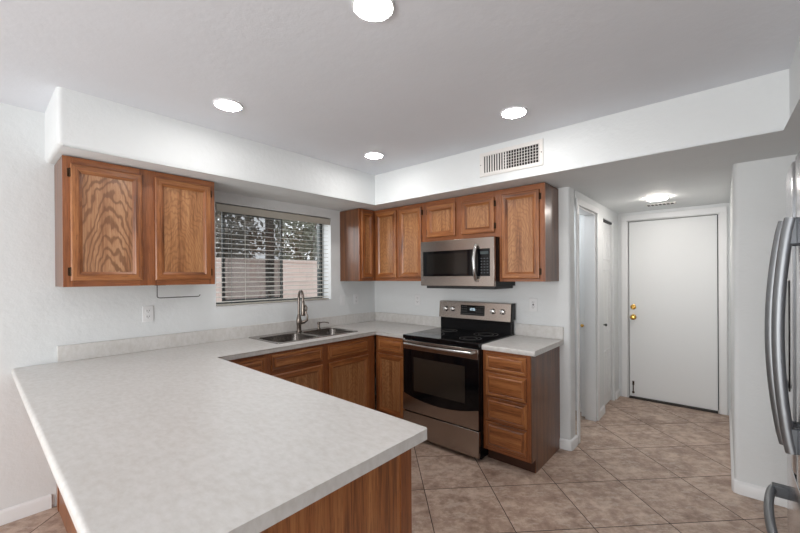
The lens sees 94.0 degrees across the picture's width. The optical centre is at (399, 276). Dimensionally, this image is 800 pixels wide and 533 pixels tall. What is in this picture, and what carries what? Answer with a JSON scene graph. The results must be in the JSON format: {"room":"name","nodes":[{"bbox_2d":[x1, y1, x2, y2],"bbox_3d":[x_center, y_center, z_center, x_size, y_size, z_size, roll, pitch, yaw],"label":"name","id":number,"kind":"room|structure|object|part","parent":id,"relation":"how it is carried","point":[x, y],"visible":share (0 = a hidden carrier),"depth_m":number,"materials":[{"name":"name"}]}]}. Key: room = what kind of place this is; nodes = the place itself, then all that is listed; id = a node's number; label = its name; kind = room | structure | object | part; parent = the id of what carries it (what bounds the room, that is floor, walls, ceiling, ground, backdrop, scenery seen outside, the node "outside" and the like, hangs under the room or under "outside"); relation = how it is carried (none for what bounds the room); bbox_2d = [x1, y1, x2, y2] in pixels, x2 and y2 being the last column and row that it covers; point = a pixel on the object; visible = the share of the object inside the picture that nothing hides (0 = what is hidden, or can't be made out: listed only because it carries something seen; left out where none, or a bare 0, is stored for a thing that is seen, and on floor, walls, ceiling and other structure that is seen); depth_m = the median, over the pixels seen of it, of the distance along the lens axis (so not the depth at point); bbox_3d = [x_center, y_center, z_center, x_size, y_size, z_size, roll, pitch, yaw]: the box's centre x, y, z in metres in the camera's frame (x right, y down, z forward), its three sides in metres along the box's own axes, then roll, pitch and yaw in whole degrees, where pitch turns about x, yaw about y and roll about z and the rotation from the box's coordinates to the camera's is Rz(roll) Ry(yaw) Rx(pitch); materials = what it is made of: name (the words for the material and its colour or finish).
{"room":"kitchen","nodes":[
{"label":"kitchen","id":0,"kind":"room"},
{"bbox_2d":[0,103,375,509],"bbox_3d":[-2.112,0.213,2.623,0.220,2.478,7.550,0,0,41],"label":"wall","id":1,"kind":"structure","parent":0,"point":[37,316],"depth_m":2.33,"materials":[{"name":"paint"}]},
{"bbox_2d":[0,494,51,525],"bbox_3d":[-3.277,1.420,1.099,0.014,0.085,3.305,0,0,41],"label":"baseboard","id":2,"kind":"structure","parent":1,"relation":"attached to","point":[28,508],"depth_m":2.25,"materials":[{"name":"white paint"}]},
{"bbox_2d":[54,155,214,286],"bbox_3d":[-1.785,-0.325,2.579,0.332,0.766,0.854,0,0,41],"label":"upper cabinet","id":3,"kind":"object","parent":1,"relation":"attached to","point":[116,225],"visible":1,"depth_m":2.40,"materials":[{"name":"brown wood"}]},
{"bbox_3d":[-1.809,-0.322,2.313,0.019,0.691,0.357,0,0,41],"label":"door","id":4,"kind":"part","parent":3,"relation":"part of","materials":[{"name":"brown wood"}]},
{"bbox_3d":[-1.810,-0.322,2.315,0.002,0.585,0.251,0,0,41],"label":"door panel","id":5,"kind":"part","parent":3,"relation":"part of","materials":[{"name":"brown wood"}]},
{"bbox_2d":[154,285,199,297],"bbox_3d":[-1.637,0.105,2.757,0.030,0.097,0.306,0,0,41],"label":"paper towel holder","id":6,"kind":"object","parent":3,"relation":"attached to","point":[154,285],"visible":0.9,"depth_m":2.71,"materials":[{"name":"grey metal"}]},
{"bbox_3d":[-1.525,-0.325,2.639,0.019,0.691,0.360,0,0,41],"label":"door","id":7,"kind":"part","parent":3,"relation":"part of","materials":[{"name":"brown wood"}]},
{"bbox_3d":[-1.527,-0.325,2.640,0.002,0.585,0.254,0,0,41],"label":"door panel","id":8,"kind":"part","parent":3,"relation":"part of","materials":[{"name":"brown wood"}]},
{"bbox_2d":[142,306,153,321],"bbox_3d":[-1.854,0.272,2.745,0.008,0.115,0.070,0,0,41],"label":"power outlet","id":9,"kind":"object","parent":1,"relation":"attached to","point":[147,311],"visible":1,"depth_m":2.74,"materials":[{"name":"white plastic"}]},
{"bbox_2d":[57,312,440,362],"bbox_3d":[-0.861,0.482,3.119,1.012,0.104,2.861,0,0,41],"label":"backsplash","id":10,"kind":"structure","parent":1,"relation":"attached to","point":[65,353],"depth_m":3.07,"materials":[{"name":"laminate"}]},
{"bbox_2d":[215,208,322,303],"bbox_3d":[-1.275,-0.186,3.686,0.050,0.885,1.210,0,0,41],"label":"window","id":11,"kind":"structure","parent":1,"relation":"in","point":[319,239],"depth_m":3.75,"materials":[{"name":"grey"}]},
{"bbox_3d":[-1.394,-0.185,3.560,0.024,0.815,0.600,0,0,41],"label":"sash","id":12,"kind":"part","parent":11,"relation":"part of","materials":[{"name":"grey"}]},
{"bbox_2d":[215,203,329,305],"bbox_3d":[-1.165,-0.190,3.590,0.066,0.866,1.198,0,0,41],"label":"window blind","id":13,"kind":"object","parent":11,"relation":"attached to","point":[219,207],"visible":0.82,"depth_m":3.49,"materials":[{"name":"grey plastic"}]},
{"bbox_3d":[-1.477,-0.174,3.241,0.053,0.820,0.004,0,0,41],"label":"ladder cord","id":14,"kind":"part","parent":13,"relation":"part of","materials":[{"name":"white fabric"}]},
{"bbox_3d":[-1.171,0.236,3.592,0.048,0.014,1.180,0,0,41],"label":"rail","id":15,"kind":"part","parent":13,"relation":"part of","materials":[{"name":"grey plastic"}]},
{"bbox_3d":[-1.162,-0.177,3.604,0.053,0.820,0.004,0,0,41],"label":"ladder cord","id":16,"kind":"part","parent":13,"relation":"part of","materials":[{"name":"white fabric"}]},
{"bbox_3d":[-0.834,-0.180,3.981,0.053,0.820,0.004,0,0,41],"label":"ladder cord","id":17,"kind":"part","parent":13,"relation":"part of","materials":[{"name":"white fabric"}]},
{"bbox_2d":[216,299,330,307],"bbox_3d":[-1.195,0.251,3.620,0.154,0.010,1.208,0,0,41],"label":"trim","id":18,"kind":"structure","parent":1,"relation":"attached to","point":[322,299],"depth_m":3.46,"materials":[{"name":"white paint"}]},
{"bbox_2d":[340,295,344,304],"bbox_3d":[-0.639,0.256,4.139,0.009,0.115,0.070,0,0,41],"label":"light switch","id":19,"kind":"object","parent":1,"relation":"attached to","point":[342,297],"visible":1,"depth_m":4.13,"materials":[{"name":"white plastic"}]},
{"bbox_2d":[340,208,374,280],"bbox_3d":[-0.465,-0.338,4.096,0.332,0.766,0.221,0,0,41],"label":"upper cabinet","id":20,"kind":"object","parent":1,"relation":"attached to","point":[356,225],"visible":1,"depth_m":4.00,"materials":[{"name":"brown wood"}]},
{"bbox_3d":[-0.361,-0.338,4.006,0.019,0.766,0.221,0,0,41],"label":"frame","id":21,"kind":"part","parent":20,"relation":"part of","materials":[{"name":"brown wood"}]},
{"bbox_3d":[-0.347,-0.338,3.993,0.019,0.700,0.170,0,0,41],"label":"door","id":22,"kind":"part","parent":20,"relation":"part of","materials":[{"name":"brown wood"}]},
{"bbox_3d":[-0.348,-0.338,3.994,0.002,0.594,0.064,0,0,41],"label":"door panel","id":23,"kind":"part","parent":20,"relation":"part of","materials":[{"name":"brown wood"}]},
{"bbox_2d":[0,395,786,532],"bbox_3d":[-0.340,1.472,1.323,4.550,0.060,8.900,0,0,41],"label":"floor","id":24,"kind":"structure","parent":0,"point":[644,466],"depth_m":2.55,"materials":[{"name":"tile"}]},
{"bbox_2d":[57,449,411,532],"bbox_3d":[-1.065,1.012,1.854,2.360,0.870,0.701,0,0,41],"label":"base cabinet","id":25,"kind":"object","parent":24,"relation":"on","point":[379,500],"visible":0.12,"depth_m":1.18,"materials":[{"name":"brown wood"}]},
{"bbox_3d":[-1.295,1.014,1.597,2.350,0.870,0.011,0,0,41],"label":"panel","id":26,"kind":"part","parent":25,"relation":"part of","materials":[{"name":"brown wood"}]},
{"bbox_2d":[11,312,440,532],"bbox_3d":[-0.398,0.499,2.581,2.417,0.142,3.064,0,0,41],"label":"countertop","id":27,"kind":"structure","parent":25,"relation":"on","point":[166,433],"depth_m":1.29,"materials":[{"name":"stone"}]},
{"bbox_2d":[296,290,307,331],"bbox_3d":[-0.920,0.325,3.560,0.122,0.406,0.188,0,0,-25],"label":"kitchen faucet","id":28,"kind":"object","parent":27,"relation":"on","point":[299,321],"visible":1,"depth_m":3.58,"materials":[{"name":"silver metal"}]},
{"bbox_3d":[-0.942,0.245,3.546,0.023,0.246,0.163,0,0,-31],"label":"spout","id":29,"kind":"part","parent":28,"relation":"part of","materials":[{"name":"silver metal"}]},
{"bbox_3d":[-0.932,0.401,3.637,0.082,0.118,0.034,0,0,-36],"label":"lever handle","id":30,"kind":"part","parent":28,"relation":"part of","materials":[{"name":"silver metal"}]},
{"bbox_2d":[249,327,357,343],"bbox_3d":[-0.869,0.613,3.454,0.500,0.168,0.880,0,0,41],"label":"sink","id":31,"kind":"object","parent":27,"relation":"in","point":[285,337],"visible":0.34,"depth_m":3.48,"materials":[{"name":"grey metal"}]},
{"bbox_3d":[-0.204,1.007,1.055,0.007,0.870,0.620,0,0,41],"label":"panel","id":32,"kind":"part","parent":25,"relation":"part of","materials":[{"name":"brown wood"}]},
{"bbox_2d":[229,354,266,373],"bbox_3d":[-1.359,1.011,2.835,0.630,0.870,0.428,0,0,41],"label":"base cabinet","id":33,"kind":"object","parent":24,"relation":"on","point":[259,362],"visible":0.12,"depth_m":2.72,"materials":[{"name":"brown wood"}]},
{"bbox_3d":[-1.130,0.658,2.634,0.019,0.123,0.380,0,0,41],"label":"drawer","id":34,"kind":"part","parent":33,"relation":"part of","materials":[{"name":"brown wood"}]},
{"bbox_2d":[267,335,374,409],"bbox_3d":[-0.845,1.007,3.425,0.630,0.870,1.135,0,0,41],"label":"base cabinet","id":35,"kind":"object","parent":24,"relation":"on","point":[345,369],"visible":0.48,"depth_m":3.28,"materials":[{"name":"brown wood"}]},
{"bbox_3d":[-0.814,0.656,2.997,0.019,0.123,0.476,0,0,41],"label":"drawer","id":36,"kind":"part","parent":35,"relation":"part of","materials":[{"name":"brown wood"}]},
{"bbox_3d":[-0.811,1.032,2.998,0.019,0.570,0.476,0,0,41],"label":"door","id":37,"kind":"part","parent":35,"relation":"part of","materials":[{"name":"brown wood"}]},
{"bbox_3d":[-0.813,1.032,2.999,0.002,0.464,0.370,0,0,41],"label":"door panel","id":38,"kind":"part","parent":35,"relation":"part of","materials":[{"name":"brown wood"}]},
{"bbox_3d":[-0.461,0.652,3.403,0.019,0.123,0.480,0,0,41],"label":"drawer","id":39,"kind":"part","parent":35,"relation":"part of","materials":[{"name":"brown wood"}]},
{"bbox_3d":[-0.458,1.029,3.403,0.019,0.570,0.480,0,0,41],"label":"door","id":40,"kind":"part","parent":35,"relation":"part of","materials":[{"name":"brown wood"}]},
{"bbox_3d":[-0.460,1.029,3.405,0.002,0.464,0.374,0,0,41],"label":"door panel","id":41,"kind":"part","parent":35,"relation":"part of","materials":[{"name":"brown wood"}]},
{"bbox_2d":[376,335,403,418],"bbox_3d":[0.106,0.999,3.762,0.398,0.870,0.618,0,0,41],"label":"base cabinet","id":42,"kind":"object","parent":24,"relation":"on","point":[389,350],"visible":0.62,"depth_m":3.54,"materials":[{"name":"brown wood"}]},
{"bbox_3d":[-0.092,0.646,3.534,0.332,0.130,0.019,0,0,41],"label":"drawer","id":43,"kind":"part","parent":42,"relation":"part of","materials":[{"name":"brown wood"}]},
{"bbox_3d":[-0.088,1.025,3.536,0.226,0.466,0.002,0,0,41],"label":"door panel","id":44,"kind":"part","parent":42,"relation":"part of","materials":[{"name":"brown wood"}]},
{"bbox_2d":[403,300,514,458],"bbox_3d":[0.510,0.836,3.325,0.778,1.192,0.712,0,0,41],"label":"electric range","id":45,"kind":"object","parent":24,"relation":"on","point":[443,365],"visible":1,"depth_m":3.13,"materials":[{"name":"silver metal"}]},
{"bbox_3d":[0.290,0.589,3.082,0.699,0.023,0.058,0,0,41],"label":"door handle","id":46,"kind":"part","parent":45,"relation":"part of","materials":[{"name":"silver metal"}]},
{"bbox_3d":[0.312,0.600,3.106,0.760,0.079,0.008,0,0,41],"label":"door trim","id":47,"kind":"part","parent":45,"relation":"part of","materials":[{"name":"silver metal"}]},
{"bbox_3d":[0.316,1.106,3.108,0.760,0.153,0.006,0,0,41],"label":"door trim","id":48,"kind":"part","parent":45,"relation":"part of","materials":[{"name":"silver metal"}]},
{"bbox_3d":[0.326,1.297,3.119,0.760,0.205,0.034,0,0,41],"label":"storage drawer","id":49,"kind":"part","parent":45,"relation":"part of","materials":[{"name":"silver metal"}]},
{"bbox_3d":[0.325,0.870,3.120,0.760,0.624,0.028,0,0,41],"label":"oven door","id":50,"kind":"part","parent":45,"relation":"part of","materials":[{"name":"black glass"}]},
{"bbox_2d":[405,338,487,458],"bbox_3d":[0.538,0.980,3.364,0.764,0.865,0.618,0,0,41],"label":"oven","id":51,"kind":"object","parent":45,"relation":"in","point":[483,451],"depth_m":2.89,"materials":[{"name":"black metal"}]},
{"bbox_2d":[403,327,513,347],"bbox_3d":[0.526,0.530,3.353,0.768,0.033,0.646,0,0,41],"label":"cooktop","id":52,"kind":"object","parent":45,"relation":"in","point":[452,337],"depth_m":3.25,"materials":[{"name":"black glass"}]},
{"bbox_3d":[0.714,0.319,3.561,0.752,0.162,0.078,0,0,41],"label":"control panel","id":53,"kind":"part","parent":45,"relation":"part of","materials":[{"name":"silver metal"}]},
{"bbox_2d":[483,346,559,472],"bbox_3d":[0.985,0.995,3.000,0.380,0.870,0.624,0,0,41],"label":"base cabinet","id":54,"kind":"object","parent":24,"relation":"on","point":[521,393],"visible":0.92,"depth_m":2.79,"materials":[{"name":"brown wood"}]},
{"bbox_3d":[0.786,1.205,2.774,0.322,0.190,0.019,0,0,41],"label":"drawer","id":55,"kind":"part","parent":54,"relation":"part of","materials":[{"name":"brown wood"}]},
{"bbox_3d":[0.785,1.008,2.774,0.322,0.178,0.019,0,0,41],"label":"drawer","id":56,"kind":"part","parent":54,"relation":"part of","materials":[{"name":"brown wood"}]},
{"bbox_3d":[0.783,0.819,2.773,0.322,0.175,0.019,0,0,41],"label":"drawer","id":57,"kind":"part","parent":54,"relation":"part of","materials":[{"name":"brown wood"}]},
{"bbox_3d":[0.782,0.649,2.773,0.322,0.130,0.019,0,0,41],"label":"drawer","id":58,"kind":"part","parent":54,"relation":"part of","materials":[{"name":"brown wood"}]},
{"bbox_3d":[0.797,0.947,2.788,0.374,0.770,0.019,0,0,41],"label":"frame","id":59,"kind":"part","parent":54,"relation":"part of","materials":[{"name":"brown wood"}]},
{"bbox_2d":[482,323,563,356],"bbox_3d":[0.993,0.489,2.985,0.414,0.142,0.629,0,0,41],"label":"countertop","id":60,"kind":"structure","parent":54,"relation":"on","point":[528,339],"depth_m":3.02,"materials":[{"name":"laminate"}]},
{"bbox_3d":[1.133,0.995,2.884,0.005,0.869,0.604,0,0,41],"label":"panel","id":61,"kind":"part","parent":54,"relation":"part of","materials":[{"name":"brown wood"}]},
{"bbox_2d":[763,151,799,532],"bbox_3d":[1.568,0.523,0.981,0.874,1.815,0.910,0,0,41],"label":"refrigerator","id":62,"kind":"object","parent":24,"relation":"on","point":[782,302],"visible":1,"depth_m":1.22,"materials":[{"name":"grey metal"}]},
{"bbox_3d":[1.257,0.827,1.248,0.053,0.032,0.576,0,0,41],"label":"drawer handle","id":63,"kind":"part","parent":62,"relation":"part of","materials":[{"name":"grey metal"}]},
{"bbox_3d":[1.330,1.011,1.192,0.090,0.690,0.910,0,0,41],"label":"freezer drawer","id":64,"kind":"part","parent":62,"relation":"part of","materials":[{"name":"silver metal"}]},
{"bbox_2d":[0,0,799,174],"bbox_3d":[-0.259,-1.086,1.431,4.550,0.100,8.600,0,0,41],"label":"ceiling","id":65,"kind":"structure","parent":0,"point":[431,80],"depth_m":1.79,"materials":[{"name":"white paint"}]},
{"bbox_2d":[213,98,242,111],"bbox_3d":[-1.030,-1.025,2.235,0.164,0.014,0.164,0,0,41],"label":"recessed light","id":66,"kind":"object","parent":65,"relation":"in","point":[225,104],"visible":1,"depth_m":2.21,"materials":[{"name":"white"}]},
{"bbox_2d":[352,0,394,21],"bbox_3d":[-0.102,-1.030,1.427,0.164,0.014,0.164,0,0,41],"label":"recessed light","id":67,"kind":"object","parent":65,"relation":"in","point":[367,10],"visible":1,"depth_m":1.43,"materials":[{"name":"white paint"}]},
{"bbox_2d":[365,152,383,158],"bbox_3d":[-0.221,-1.033,3.184,0.164,0.014,0.164,0,0,41],"label":"recessed light","id":68,"kind":"object","parent":65,"relation":"in","point":[372,155],"visible":1,"depth_m":3.15,"materials":[{"name":"white"}]},
{"bbox_2d":[501,106,527,118],"bbox_3d":[0.722,-1.037,2.363,0.164,0.014,0.164,0,0,41],"label":"recessed light","id":69,"kind":"object","parent":65,"relation":"in","point":[516,111],"visible":1,"depth_m":2.34,"materials":[{"name":"white"}]},
{"bbox_2d":[45,37,799,213],"bbox_3d":[1.029,-0.892,2.757,4.350,0.312,4.910,0,0,41],"label":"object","id":70,"kind":"structure","parent":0,"point":[685,149],"depth_m":2.49,"materials":[{"name":"paint"}]},
{"bbox_2d":[480,139,543,177],"bbox_3d":[0.841,-0.903,2.861,0.513,0.192,0.011,0,0,41],"label":"air vent","id":71,"kind":"object","parent":70,"relation":"in","point":[530,154],"visible":1,"depth_m":2.84,"materials":[{"name":"white metal"}]},
{"bbox_2d":[645,195,668,200],"bbox_3d":[2.417,-0.733,3.506,0.184,0.028,0.184,0,0,41],"label":"hall light","id":72,"kind":"object","parent":70,"relation":"attached to","point":[661,197],"visible":1,"depth_m":3.46,"materials":[{"name":"white glass"}]},
{"bbox_2d":[645,202,676,206],"bbox_3d":[2.680,-0.746,3.834,0.255,0.007,0.120,0,0,41],"label":"air vent","id":73,"kind":"object","parent":70,"relation":"in","point":[666,203],"visible":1,"depth_m":3.83,"materials":[{"name":"white metal"}]},
{"bbox_2d":[375,187,575,439],"bbox_3d":[0.594,0.348,3.849,2.250,2.166,0.150,0,0,41],"label":"wall","id":74,"kind":"structure","parent":0,"point":[555,299],"depth_m":3.18,"materials":[{"name":"paint"}]},
{"bbox_2d":[374,202,425,280],"bbox_3d":[-0.033,-0.341,4.068,1.018,0.766,0.332,0,0,41],"label":"upper cabinet","id":75,"kind":"object","parent":74,"relation":"attached to","point":[399,232],"visible":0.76,"depth_m":3.83,"materials":[{"name":"brown wood"}]},
{"bbox_3d":[-0.149,-0.339,3.964,0.189,0.595,0.002,0,0,41],"label":"door panel","id":76,"kind":"part","parent":75,"relation":"part of","materials":[{"name":"brown wood"}]},
{"bbox_3d":[-0.150,-0.339,3.962,0.295,0.701,0.019,0,0,41],"label":"door","id":77,"kind":"part","parent":75,"relation":"part of","materials":[{"name":"brown wood"}]},
{"bbox_3d":[0.101,-0.338,3.743,0.292,0.696,0.019,0,0,41],"label":"door","id":78,"kind":"part","parent":75,"relation":"part of","materials":[{"name":"brown wood"}]},
{"bbox_3d":[0.103,-0.338,3.745,0.186,0.590,0.002,0,0,41],"label":"door panel","id":79,"kind":"part","parent":75,"relation":"part of","materials":[{"name":"brown wood"}]},
{"bbox_2d":[415,295,419,304],"bbox_3d":[0.194,0.253,4.091,0.070,0.115,0.008,0,0,41],"label":"power outlet","id":80,"kind":"object","parent":74,"relation":"attached to","point":[417,297],"visible":1,"depth_m":4.09,"materials":[{"name":"white plastic"}]},
{"bbox_2d":[426,190,499,241],"bbox_3d":[0.639,-0.530,3.482,0.765,0.393,0.332,0,0,41],"label":"upper cabinet","id":81,"kind":"object","parent":74,"relation":"attached to","point":[474,215],"visible":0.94,"depth_m":3.33,"materials":[{"name":"brown wood"}]},
{"bbox_3d":[0.384,-0.526,3.499,0.215,0.196,0.002,0,0,41],"label":"door panel","id":82,"kind":"part","parent":81,"relation":"part of","materials":[{"name":"brown wood"}]},
{"bbox_3d":[0.383,-0.526,3.497,0.321,0.302,0.019,0,0,41],"label":"door","id":83,"kind":"part","parent":81,"relation":"part of","materials":[{"name":"brown wood"}]},
{"bbox_2d":[421,236,514,288],"bbox_3d":[0.597,-0.113,3.432,0.762,0.438,0.466,0,0,41],"label":"microwave oven","id":84,"kind":"object","parent":81,"relation":"attached to","point":[470,263],"visible":0.99,"depth_m":3.26,"materials":[{"name":"silver metal"}]},
{"bbox_3d":[0.674,-0.525,3.246,0.213,0.191,0.002,0,0,41],"label":"door panel","id":85,"kind":"part","parent":81,"relation":"part of","materials":[{"name":"brown wood"}]},
{"bbox_3d":[0.673,-0.525,3.244,0.319,0.297,0.019,0,0,41],"label":"door","id":86,"kind":"part","parent":81,"relation":"part of","materials":[{"name":"brown wood"}]},
{"bbox_2d":[499,182,558,281],"bbox_3d":[1.071,-0.346,3.107,0.377,0.766,0.332,0,0,41],"label":"upper cabinet","id":87,"kind":"object","parent":74,"relation":"attached to","point":[528,214],"visible":1,"depth_m":2.98,"materials":[{"name":"brown wood"}]},
{"bbox_3d":[0.963,-0.334,2.994,0.314,0.697,0.019,0,0,41],"label":"door","id":88,"kind":"part","parent":87,"relation":"part of","materials":[{"name":"brown wood"}]},
{"bbox_3d":[0.964,-0.334,2.995,0.208,0.591,0.002,0,0,41],"label":"door panel","id":89,"kind":"part","parent":87,"relation":"part of","materials":[{"name":"brown wood"}]},
{"bbox_2d":[529,298,536,311],"bbox_3d":[1.161,0.243,3.249,0.070,0.115,0.008,0,0,41],"label":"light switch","id":90,"kind":"object","parent":74,"relation":"attached to","point":[532,301],"visible":1,"depth_m":3.25,"materials":[{"name":"white plastic"}]},
{"bbox_2d":[515,323,563,339],"bbox_3d":[1.193,0.468,3.215,0.414,0.104,0.019,0,0,41],"label":"backsplash","id":91,"kind":"structure","parent":74,"relation":"attached to","point":[553,332],"depth_m":3.19,"materials":[{"name":"laminate"}]},
{"bbox_2d":[574,198,599,443],"bbox_3d":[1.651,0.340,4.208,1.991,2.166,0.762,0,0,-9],"label":"door frame","id":92,"kind":"structure","parent":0,"point":[580,216],"depth_m":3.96,"materials":[{"name":"paint"}]},
{"bbox_2d":[574,190,618,407],"bbox_3d":[2.008,0.338,3.837,0.100,2.166,1.690,0,0,41],"label":"wall","id":93,"kind":"structure","parent":0,"point":[605,213],"depth_m":4.26,"materials":[{"name":"paint"}]},
{"bbox_2d":[560,435,577,450],"bbox_3d":[1.417,1.383,3.132,0.102,0.085,0.164,0,0,41],"label":"baseboard","id":94,"kind":"structure","parent":93,"relation":"attached to","point":[569,445],"depth_m":3.08,"materials":[{"name":"white paint"}]},
{"bbox_2d":[580,217,584,416],"bbox_3d":[1.879,0.402,3.796,0.035,2.000,0.213,0,0,41],"label":"door","id":95,"kind":"structure","parent":93,"relation":"in","point":[582,325],"depth_m":3.74,"materials":[{"name":"white paint"}]},
{"bbox_2d":[574,204,596,420],"bbox_3d":[1.675,0.401,3.455,0.099,2.044,0.675,0,0,41],"label":"door","id":96,"kind":"structure","parent":93,"relation":"attached to","point":[589,217],"depth_m":3.69,"materials":[{"name":"white paint"}]},
{"bbox_2d":[603,222,610,404],"bbox_3d":[2.270,0.404,4.095,0.066,1.990,0.460,0,0,41],"label":"door","id":97,"kind":"structure","parent":93,"relation":"in","point":[606,227],"depth_m":4.13,"materials":[{"name":"white paint"}]},
{"bbox_2d":[600,389,619,418],"bbox_3d":[2.303,1.375,4.083,0.014,0.085,0.935,0,0,41],"label":"baseboard","id":98,"kind":"structure","parent":93,"relation":"attached to","point":[602,409],"depth_m":3.86,"materials":[{"name":"white paint"}]},
{"bbox_2d":[618,203,730,414],"bbox_3d":[2.993,0.330,4.207,1.100,2.166,0.160,0,0,41],"label":"wall","id":99,"kind":"structure","parent":0,"point":[720,204],"depth_m":4.09,"materials":[{"name":"paint"}]},
{"bbox_2d":[629,215,717,410],"bbox_3d":[2.981,0.376,4.110,0.790,2.032,0.106,0,0,41],"label":"door","id":100,"kind":"structure","parent":99,"relation":"in","point":[673,293],"depth_m":4.09,"materials":[{"name":"white paint"}]},
{"bbox_2d":[629,395,717,413],"bbox_3d":[3.004,1.404,4.130,0.790,0.017,0.075,0,0,41],"label":"trim","id":101,"kind":"structure","parent":99,"relation":"attached to","point":[630,396],"depth_m":4.08,"materials":[{"name":"brown metal"}]},
{"bbox_2d":[621,206,727,414],"bbox_3d":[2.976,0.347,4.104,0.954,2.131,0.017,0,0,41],"label":"trim","id":102,"kind":"structure","parent":99,"relation":"attached to","point":[722,211],"depth_m":3.83,"materials":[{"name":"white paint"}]},
{"bbox_2d":[730,154,796,487],"bbox_3d":[3.245,0.332,2.821,1.100,2.166,1.920,0,0,41],"label":"wall","id":103,"kind":"structure","parent":0,"point":[758,187],"depth_m":2.40,"materials":[{"name":"paint"}]},
{"bbox_2d":[729,408,786,507],"bbox_3d":[3.123,1.372,2.807,0.954,0.085,1.754,0,0,41],"label":"baseboard","id":104,"kind":"structure","parent":103,"relation":"attached to","point":[753,491],"depth_m":2.42,"materials":[{"name":"white paint"}]},
{"label":"outside","id":105,"kind":"structure","parent":0,"visible":0},
{"bbox_3d":[-4.021,1.597,11.091,13.770,0.100,23.000,0,0,41],"label":"ground","id":106,"kind":"structure","parent":105,"visible":0},
{"bbox_2d":[215,210,264,258],"bbox_3d":[-4.641,-0.209,9.640,2.310,3.540,2.358,0,0,41],"label":"tree","id":107,"kind":"object","parent":106,"relation":"on","point":[239,248],"visible":0.33,"depth_m":9.43,"materials":[{"name":"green plant"}]},
{"bbox_2d":[216,258,316,301],"bbox_3d":[-2.508,0.559,9.766,0.260,1.960,19.000,0,0,41],"label":"wall","id":108,"kind":"structure","parent":106,"relation":"on","point":[249,267],"depth_m":8.74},
{"bbox_2d":[265,219,273,296],"bbox_3d":[-1.993,0.194,5.715,0.100,2.700,0.090,0,0,41],"label":"patio post","id":109,"kind":"object","parent":106,"relation":"on","point":[268,245],"visible":0.29,"depth_m":5.68,"materials":[{"name":"brown"}]},
{"bbox_2d":[264,219,316,260],"bbox_3d":[-2.755,-0.354,11.300,2.552,3.797,2.498,0,0,41],"label":"tree","id":110,"kind":"object","parent":106,"relation":"on","point":[301,246],"visible":0.37,"depth_m":10.71,"materials":[{"name":"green plant"}]}
]}

